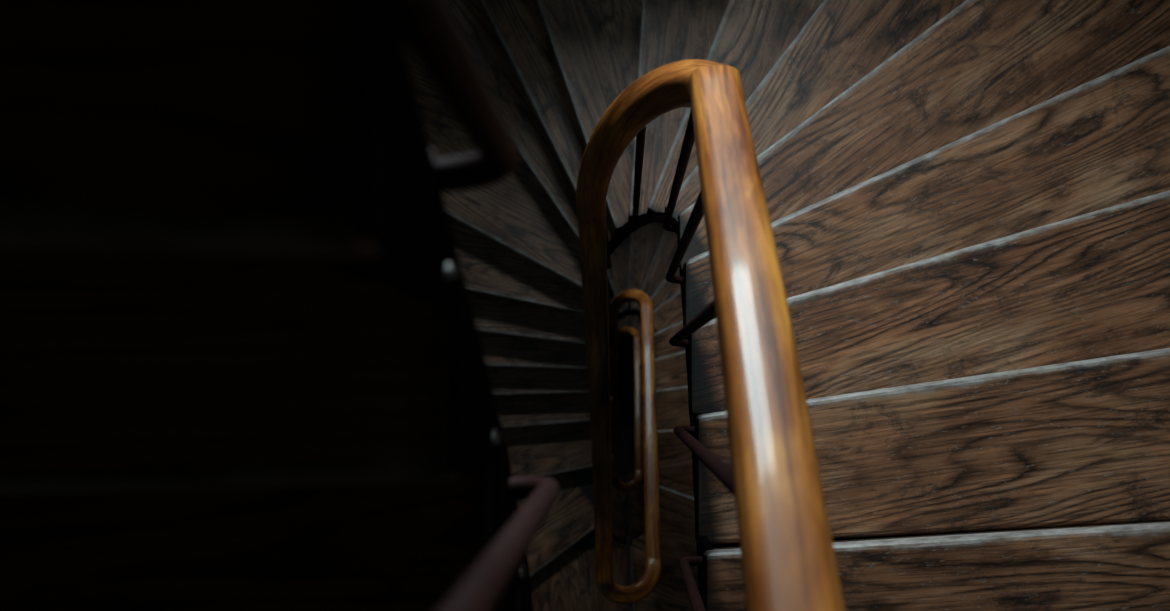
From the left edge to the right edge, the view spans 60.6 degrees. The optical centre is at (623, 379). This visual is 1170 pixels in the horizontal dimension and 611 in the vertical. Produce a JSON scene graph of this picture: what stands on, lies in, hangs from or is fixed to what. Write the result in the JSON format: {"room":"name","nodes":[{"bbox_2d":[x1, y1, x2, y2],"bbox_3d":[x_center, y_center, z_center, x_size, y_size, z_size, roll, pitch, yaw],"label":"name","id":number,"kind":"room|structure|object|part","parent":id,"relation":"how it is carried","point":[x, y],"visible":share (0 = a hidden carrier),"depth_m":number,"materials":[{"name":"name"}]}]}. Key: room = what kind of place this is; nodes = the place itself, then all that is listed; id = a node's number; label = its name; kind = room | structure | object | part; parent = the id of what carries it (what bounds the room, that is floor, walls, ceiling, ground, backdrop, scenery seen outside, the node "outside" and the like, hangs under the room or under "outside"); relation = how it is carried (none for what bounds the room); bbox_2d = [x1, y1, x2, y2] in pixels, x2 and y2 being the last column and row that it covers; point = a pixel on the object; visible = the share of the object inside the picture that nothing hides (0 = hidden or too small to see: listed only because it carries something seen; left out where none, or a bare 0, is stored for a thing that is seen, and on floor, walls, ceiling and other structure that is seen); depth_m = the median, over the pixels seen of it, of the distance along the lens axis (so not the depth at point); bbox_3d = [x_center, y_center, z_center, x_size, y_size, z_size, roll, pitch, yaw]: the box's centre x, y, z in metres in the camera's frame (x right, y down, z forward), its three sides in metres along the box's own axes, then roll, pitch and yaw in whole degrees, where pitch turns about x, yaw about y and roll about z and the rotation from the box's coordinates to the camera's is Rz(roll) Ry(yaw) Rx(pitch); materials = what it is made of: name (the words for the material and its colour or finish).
{"room":"stairwell","nodes":[
{"label":"stairwell","id":0,"kind":"room"},
{"bbox_2d":[618,339,634,471],"bbox_3d":[0.025,0.175,11.580,3.050,0.100,3.850,0,90,0],"label":"floor","id":1,"kind":"structure","parent":0,"point":[626,448],"depth_m":11.53,"materials":[{"name":"stone"}]},
{"bbox_2d":[0,0,1169,610],"bbox_3d":[0.025,0.175,5.029,2.542,13.177,3.342,0,90,0],"label":"staircase","id":2,"kind":"structure","parent":1,"relation":"on","point":[255,354],"depth_m":1.67,"materials":[{"name":"brown wood"}]},
{"bbox_2d":[381,0,844,610],"bbox_3d":[0.020,0.169,4.075,0.244,13.437,1.263,0,90,0],"label":"stair railing","id":3,"kind":"object","parent":2,"relation":"attached to","point":[788,559],"visible":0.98,"depth_m":0.82,"materials":[{"name":"brown wood"}]},
{"bbox_3d":[0.020,0.168,3.973,0.235,13.234,1.260,0,90,0],"label":"handrail","id":4,"kind":"part","parent":3,"relation":"part of","materials":[{"name":"brown wood"}]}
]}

